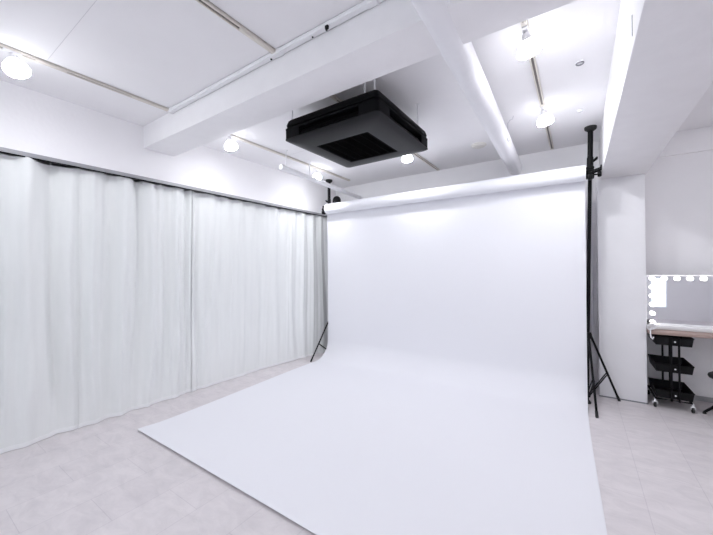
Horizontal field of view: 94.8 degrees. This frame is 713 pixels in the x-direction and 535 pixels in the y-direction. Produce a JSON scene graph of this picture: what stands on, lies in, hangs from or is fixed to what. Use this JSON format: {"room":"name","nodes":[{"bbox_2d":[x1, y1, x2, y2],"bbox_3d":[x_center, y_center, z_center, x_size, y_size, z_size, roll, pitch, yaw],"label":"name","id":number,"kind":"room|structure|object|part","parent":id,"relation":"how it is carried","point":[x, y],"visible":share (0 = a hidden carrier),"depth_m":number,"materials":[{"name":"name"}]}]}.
{"room":"studio","nodes":[
{"label":"studio","id":0,"kind":"room"},
{"bbox_2d":[0,80,335,215],"bbox_3d":[-2.595,-1.157,2.983,0.420,0.514,7.430,-1,0,34],"label":"wall","id":1,"kind":"structure","parent":0,"point":[31,121],"depth_m":3.14,"materials":[{"name":"white paint"}]},
{"bbox_2d":[0,147,326,216],"bbox_3d":[-2.457,-0.889,2.907,0.119,0.050,7.260,-1,0,34],"label":"rail","id":2,"kind":"object","parent":1,"relation":"attached to","point":[2,149],"visible":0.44,"depth_m":3.21,"materials":[{"name":"grey metal"}]},
{"bbox_2d":[0,153,78,453],"bbox_3d":[-3.388,0.266,1.590,0.222,2.330,3.235,-1,0,34],"label":"curtain","id":3,"kind":"object","parent":2,"relation":"hanging from","point":[39,202],"visible":0.99,"depth_m":2.67,"materials":[{"name":"white fabric"}]},
{"bbox_2d":[78,169,191,427],"bbox_3d":[-2.187,0.266,3.349,0.130,2.331,1.034,-1,0,34],"label":"curtain","id":4,"kind":"object","parent":2,"relation":"hanging from","point":[135,238],"visible":0.99,"depth_m":3.26,"materials":[{"name":"white fabric"}]},
{"bbox_2d":[191,191,327,391],"bbox_3d":[-1.139,0.264,4.821,0.134,2.335,2.585,-1,0,38],"label":"curtain","id":5,"kind":"object","parent":2,"relation":"hanging from","point":[260,272],"visible":0.92,"depth_m":4.49,"materials":[{"name":"white fabric"}]},
{"bbox_2d":[143,0,576,155],"bbox_3d":[-0.495,-1.334,2.360,3.860,0.238,0.303,-1,0,34],"label":"beam","id":6,"kind":"structure","parent":1,"relation":"attached to","point":[387,37],"depth_m":2.04,"materials":[{"name":"white paint"}]},
{"bbox_2d":[168,0,383,113],"bbox_3d":[-0.341,-1.419,2.044,3.230,0.033,0.040,-1,0,34],"label":"pipe","id":7,"kind":"object","parent":6,"relation":"attached to","point":[361,7],"visible":0.99,"depth_m":2.12,"materials":[{"name":"white metal"}]},
{"bbox_2d":[191,285,191,384],"bbox_3d":[-2.719,0.238,3.097,0.120,2.400,7.480,-1,0,34],"label":"wall","id":8,"kind":"structure","parent":0,"point":[191,285],"depth_m":4.01,"materials":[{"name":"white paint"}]},
{"bbox_2d":[0,0,712,187],"bbox_3d":[0.231,-1.505,1.215,7.150,0.120,7.670,-1,0,34],"label":"ceiling","id":9,"kind":"structure","parent":0,"point":[164,53],"depth_m":2.38,"materials":[{"name":"white paint"}]},
{"bbox_2d":[47,0,96,59],"bbox_3d":[-1.580,-1.429,1.882,1.300,0.005,0.003,-1,0,34],"label":"trim","id":10,"kind":"structure","parent":9,"relation":"attached to","point":[96,0],"depth_m":1.96,"materials":[{"name":"white"}]},
{"bbox_2d":[0,43,168,110],"bbox_3d":[-2.779,-1.410,1.325,0.038,0.022,3.890,-1,0,34],"label":"track","id":11,"kind":"object","parent":9,"relation":"attached to","point":[26,55],"visible":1,"depth_m":2.42,"materials":[{"name":"beige plastic"}]},
{"bbox_2d":[2,47,30,78],"bbox_3d":[-2.208,-1.323,2.130,0.134,0.160,0.135,-1,0,34],"label":"track spotlight","id":12,"kind":"object","parent":11,"relation":"attached to","point":[12,66],"visible":1,"depth_m":2.11,"materials":[{"name":"white metal"}]},
{"bbox_3d":[-2.208,-1.302,2.130,0.134,0.104,0.135,-1,0,34],"label":"bulb","id":13,"kind":"part","parent":12,"relation":"part of","materials":[{"name":"white glass"}]},
{"bbox_2d":[195,0,274,53],"bbox_3d":[-1.636,-1.423,0.551,0.038,0.022,3.890,-1,0,34],"label":"track","id":14,"kind":"object","parent":9,"relation":"attached to","point":[207,4],"visible":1,"depth_m":1.92,"materials":[{"name":"beige plastic"}]},
{"bbox_2d":[231,134,349,180],"bbox_3d":[-0.815,-1.409,4.278,0.038,0.022,2.502,-1,0,34],"label":"track","id":15,"kind":"object","parent":9,"relation":"attached to","point":[235,136],"visible":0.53,"depth_m":4.11,"materials":[{"name":"beige plastic"}]},
{"bbox_2d":[224,135,237,150],"bbox_3d":[-1.331,-1.323,3.482,0.137,0.159,0.135,-1,0,34],"label":"track spotlight","id":16,"kind":"object","parent":15,"relation":"attached to","point":[230,145],"visible":0.95,"depth_m":3.44,"materials":[{"name":"white metal"}]},
{"bbox_3d":[-1.331,-1.301,3.482,0.137,0.097,0.135,-1,0,34],"label":"bulb","id":17,"kind":"part","parent":16,"relation":"part of","materials":[{"name":"white"}]},
{"bbox_2d":[312,168,321,178],"bbox_3d":[-0.564,-1.322,4.677,0.138,0.159,0.135,-1,0,34],"label":"track spotlight","id":18,"kind":"object","parent":15,"relation":"attached to","point":[316,174],"visible":0.67,"depth_m":4.63,"materials":[{"name":"white metal"}]},
{"bbox_3d":[-0.563,-1.300,4.677,0.138,0.096,0.135,-1,0,34],"label":"bulb","id":19,"kind":"part","parent":18,"relation":"part of","materials":[{"name":"white"}]},
{"bbox_2d":[279,150,361,198],"bbox_3d":[-0.428,-1.287,4.763,0.090,0.267,1.965,-1,0,29],"label":"pipe","id":20,"kind":"object","parent":9,"relation":"hanging from","point":[282,167],"visible":0.92,"depth_m":4.42,"materials":[{"name":"white metal"}]},
{"bbox_2d":[286,79,427,167],"bbox_3d":[0.026,-1.245,2.901,0.924,0.379,0.924,-1,0,34],"label":"air conditioner","id":21,"kind":"object","parent":9,"relation":"hanging from","point":[367,127],"visible":0.89,"depth_m":2.66,"materials":[{"name":"black plastic"}]},
{"bbox_3d":[0.026,-1.207,2.901,0.920,0.094,0.920,-1,0,34],"label":"casing","id":22,"kind":"part","parent":21,"relation":"part of","materials":[{"name":"black plastic"}]},
{"bbox_3d":[0.027,-1.073,2.900,0.924,0.036,0.924,-1,0,34],"label":"panel","id":23,"kind":"part","parent":21,"relation":"part of","materials":[{"name":"black plastic"}]},
{"bbox_2d":[318,132,396,161],"bbox_3d":[0.015,-1.067,2.922,0.520,0.016,0.520,-1,0,34],"label":"grille","id":24,"kind":"object","parent":21,"relation":"attached to","point":[362,146],"depth_m":2.91,"materials":[{"name":"black plastic"}]},
{"bbox_3d":[0.540,-1.336,2.889,0.039,0.205,0.040,-1,0,34],"label":"hanging rod","id":25,"kind":"part","parent":21,"relation":"part of","materials":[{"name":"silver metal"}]},
{"bbox_2d":[329,95,438,170],"bbox_3d":[0.409,-1.422,3.624,0.038,0.022,2.792,-1,0,34],"label":"track","id":26,"kind":"object","parent":9,"relation":"attached to","point":[334,97],"visible":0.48,"depth_m":4.19,"materials":[{"name":"beige plastic"}]},
{"bbox_2d":[401,154,412,162],"bbox_3d":[0.605,-1.336,3.913,0.138,0.158,0.137,-1,0,34],"label":"track spotlight","id":27,"kind":"object","parent":26,"relation":"attached to","point":[407,158],"visible":0.55,"depth_m":3.87,"materials":[{"name":"white metal"}]},
{"bbox_2d":[410,0,521,174],"bbox_3d":[0.121,-1.322,1.186,0.161,0.244,7.308,-1,0,32],"label":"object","id":28,"kind":"object","parent":9,"relation":"hanging from","point":[461,59],"visible":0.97,"depth_m":2.06,"materials":[{"name":"white paint"}]},
{"bbox_2d":[471,142,486,148],"bbox_3d":[1.435,-1.424,3.847,0.170,0.031,0.170,-1,0,34],"label":"smoke detector","id":29,"kind":"object","parent":9,"relation":"attached to","point":[478,145],"visible":1,"depth_m":3.81,"materials":[{"name":"beige plastic"}]},
{"bbox_2d":[520,20,553,149],"bbox_3d":[1.587,-1.435,2.815,0.038,0.022,2.772,-1,0,34],"label":"track","id":30,"kind":"object","parent":9,"relation":"attached to","point":[532,60],"visible":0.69,"depth_m":2.56,"materials":[{"name":"gray metal"},{"name":"white metal"}]},
{"bbox_2d":[517,25,541,59],"bbox_3d":[1.046,-1.349,1.986,0.133,0.159,0.134,0,0,6],"label":"track spotlight","id":31,"kind":"object","parent":30,"relation":"attached to","point":[529,46],"visible":1,"depth_m":1.95,"materials":[{"name":"white metal"}]},
{"bbox_3d":[1.046,-1.328,1.986,0.136,0.110,0.132,-1,0,34],"label":"bulb","id":32,"kind":"part","parent":31,"relation":"part of","materials":[{"name":"white glass"}]},
{"bbox_2d":[537,106,553,126],"bbox_3d":[1.694,-1.349,2.943,0.135,0.159,0.135,-1,0,34],"label":"track spotlight","id":33,"kind":"object","parent":30,"relation":"attached to","point":[545,119],"visible":1,"depth_m":2.91,"materials":[{"name":"white metal"}]},
{"bbox_3d":[1.694,-1.327,2.942,0.135,0.101,0.135,-1,0,34],"label":"bulb","id":34,"kind":"part","parent":33,"relation":"part of","materials":[{"name":"white"}]},
{"bbox_2d":[575,60,583,65],"bbox_3d":[1.577,-1.442,2.314,0.054,0.014,0.054,-1,0,34],"label":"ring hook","id":35,"kind":"object","parent":9,"relation":"attached to","point":[580,62],"visible":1,"depth_m":2.31,"materials":[{"name":"metal"}]},
{"bbox_2d":[0,352,712,534],"bbox_3d":[0.254,1.455,1.198,7.150,0.100,7.670,-1,0,34],"label":"floor","id":36,"kind":"structure","parent":0,"point":[654,465],"depth_m":2.19,"materials":[{"name":"stone"}]},
{"bbox_2d":[310,179,331,361],"bbox_3d":[-0.460,0.009,5.281,0.741,2.853,0.506,0,0,-30],"label":"stand","id":37,"kind":"object","parent":36,"relation":"on","point":[328,200],"visible":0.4,"depth_m":5.25,"materials":[{"name":"black metal"}]},
{"bbox_3d":[-0.569,1.139,5.128,0.021,0.575,0.404,-1,0,40],"label":"leg","id":38,"kind":"part","parent":37,"relation":"part of","materials":[{"name":"black metal"}]},
{"bbox_2d":[333,196,340,202],"bbox_3d":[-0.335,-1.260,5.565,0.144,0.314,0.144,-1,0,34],"label":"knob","id":39,"kind":"object","parent":37,"relation":"attached to","point":[336,199],"visible":0.87,"depth_m":5.51,"materials":[{"name":"black plastic"}]},
{"bbox_2d":[584,125,620,417],"bbox_3d":[2.368,-0.021,3.293,0.626,2.859,0.559,-1,0,20],"label":"stand","id":40,"kind":"object","parent":36,"relation":"on","point":[590,128],"visible":0.74,"depth_m":3.37,"materials":[{"name":"black metal"}]},
{"bbox_2d":[138,165,606,534],"bbox_3d":[0.180,0.199,3.140,3.495,2.428,2.802,-1,0,34],"label":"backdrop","id":41,"kind":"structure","parent":40,"relation":"hanging from","point":[447,394],"depth_m":3.43,"materials":[{"name":"white paper"}]},
{"bbox_3d":[2.412,-1.427,3.379,0.108,0.045,0.108,1,0,34],"label":"ceiling plate","id":42,"kind":"part","parent":40,"relation":"part of","materials":[{"name":"black rubber"}]},
{"bbox_3d":[2.311,1.045,3.209,0.021,0.698,0.358,-1,0,26],"label":"leg","id":43,"kind":"part","parent":40,"relation":"part of","materials":[{"name":"black metal"}]},
{"bbox_3d":[2.462,-1.001,3.334,0.097,0.075,0.046,-1,0,39],"label":"hook arm","id":44,"kind":"part","parent":40,"relation":"part of","materials":[{"name":"black plastic"}]},
{"bbox_3d":[2.587,1.046,3.413,0.344,0.702,0.021,0,0,-7],"label":"leg","id":45,"kind":"part","parent":40,"relation":"part of","materials":[{"name":"black metal"}]},
{"bbox_2d":[647,334,695,412],"bbox_3d":[3.210,1.038,3.371,0.308,0.713,0.434,-1,0,34],"label":"utility cart","id":46,"kind":"object","parent":36,"relation":"on","point":[678,390],"visible":0.92,"depth_m":3.25,"materials":[{"name":"black plastic"}]},
{"bbox_3d":[3.334,0.996,3.531,0.073,0.627,0.018,-1,0,34],"label":"post","id":47,"kind":"part","parent":46,"relation":"part of","materials":[{"name":"black metal"}]},
{"bbox_3d":[3.208,1.302,3.369,0.277,0.019,0.404,-1,0,34],"label":"frame","id":48,"kind":"part","parent":46,"relation":"part of","materials":[{"name":"black metal"}]},
{"bbox_2d":[648,354,694,374],"bbox_3d":[3.211,0.991,3.361,0.288,0.083,0.409,-1,0,34],"label":"tray","id":49,"kind":"object","parent":46,"relation":"on","point":[661,362],"depth_m":3.27,"materials":[{"name":"black plastic"}]},
{"bbox_2d":[648,377,694,401],"bbox_3d":[3.213,1.249,3.360,0.288,0.083,0.409,-1,0,34],"label":"tray","id":50,"kind":"object","parent":46,"relation":"on","point":[661,387],"depth_m":3.30,"materials":[{"name":"black plastic"}]},
{"bbox_2d":[649,334,694,347],"bbox_3d":[3.209,0.725,3.363,0.288,0.087,0.409,-1,0,34],"label":"tray","id":51,"kind":"object","parent":46,"relation":"on","point":[680,341],"depth_m":3.21,"materials":[{"name":"black plastic"}]},
{"bbox_3d":[3.104,0.996,3.191,0.073,0.627,0.018,-1,0,34],"label":"post","id":52,"kind":"part","parent":46,"relation":"part of","materials":[{"name":"black metal"}]},
{"bbox_2d":[647,329,712,338],"bbox_3d":[3.635,1.011,3.098,1.373,0.757,0.463,-1,0,34],"label":"makeup desk","id":53,"kind":"object","parent":36,"relation":"on","point":[655,331],"visible":0.45,"depth_m":3.19,"materials":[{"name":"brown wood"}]},
{"bbox_2d":[647,323,656,338],"bbox_3d":[2.966,0.639,3.290,0.076,0.160,0.087,-1,0,34],"label":"power cord","id":54,"kind":"object","parent":53,"relation":"on","point":[648,325],"visible":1,"depth_m":3.28,"materials":[{"name":"white plastic"}]},
{"bbox_2d":[646,275,712,332],"bbox_3d":[3.478,0.353,3.224,0.962,0.560,0.160,-1,0,34],"label":"vanity mirror","id":55,"kind":"object","parent":53,"relation":"on","point":[673,302],"visible":0.89,"depth_m":3.35,"materials":[{"name":"white mirror"}]},
{"bbox_2d":[702,371,712,413],"bbox_3d":[3.431,1.183,2.958,0.409,0.414,0.404,-1,0,34],"label":"stool","id":56,"kind":"object","parent":36,"relation":"on","point":[710,374],"visible":1,"depth_m":3.08,"materials":[{"name":"black plastic"}]},
{"bbox_3d":[3.361,1.274,3.044,0.034,0.216,0.204,0,0,-32],"label":"leg","id":57,"kind":"part","parent":56,"relation":"part of","materials":[{"name":"black metal"}]},
{"bbox_3d":[3.417,0.999,2.952,0.352,0.046,0.352,-1,0,34],"label":"seat","id":58,"kind":"part","parent":56,"relation":"part of","materials":[{"name":"black plastic"}]},
{"bbox_2d":[336,141,598,388],"bbox_3d":[1.194,-0.006,5.019,4.450,2.850,0.290,-1,0,34],"label":"wall","id":59,"kind":"structure","parent":0,"point":[572,156],"depth_m":4.33,"materials":[{"name":"white paint"}]},
{"bbox_2d":[590,206,596,379],"bbox_3d":[2.714,-0.025,3.783,0.067,2.850,0.052,-1,0,34],"label":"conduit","id":60,"kind":"object","parent":59,"relation":"attached to","point":[594,357],"visible":0.64,"depth_m":3.77,"materials":[{"name":"metal"}]},
{"bbox_2d":[599,0,712,178],"bbox_3d":[0.956,-1.218,0.724,0.385,0.510,7.470,-1,0,34],"label":"beam","id":61,"kind":"structure","parent":59,"relation":"attached to","point":[658,74],"depth_m":1.73,"materials":[{"name":"white paint"}]},
{"bbox_2d":[658,130,712,157],"bbox_3d":[4.115,-1.315,3.050,2.580,0.200,0.035,-1,0,34],"label":"trim","id":62,"kind":"structure","parent":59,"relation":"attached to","point":[702,141],"depth_m":3.45,"materials":[{"name":"white paint"}]},
{"bbox_2d":[596,174,647,402],"bbox_3d":[2.929,0.218,3.656,0.396,2.360,0.460,-1,0,34],"label":"wall column","id":63,"kind":"structure","parent":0,"point":[620,201],"depth_m":3.46,"materials":[{"name":"white paint"}]},
{"bbox_2d":[599,395,647,403],"bbox_3d":[2.808,1.392,3.457,0.404,0.012,0.006,-1,0,34],"label":"baseboard","id":64,"kind":"structure","parent":63,"relation":"attached to","point":[599,395],"depth_m":3.44,"materials":[{"name":"grey"}]},
{"bbox_2d":[645,126,712,397],"bbox_3d":[4.202,-0.040,3.085,2.700,2.850,0.120,-1,0,34],"label":"wall","id":65,"kind":"structure","parent":0,"point":[678,188],"depth_m":3.50,"materials":[{"name":"white paint"}]},
{"bbox_2d":[650,390,712,402],"bbox_3d":[4.206,1.360,3.002,2.425,0.050,0.012,-1,0,34],"label":"baseboard","id":66,"kind":"structure","parent":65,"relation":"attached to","point":[698,398],"depth_m":3.41,"materials":[{"name":"grey"}]}
]}

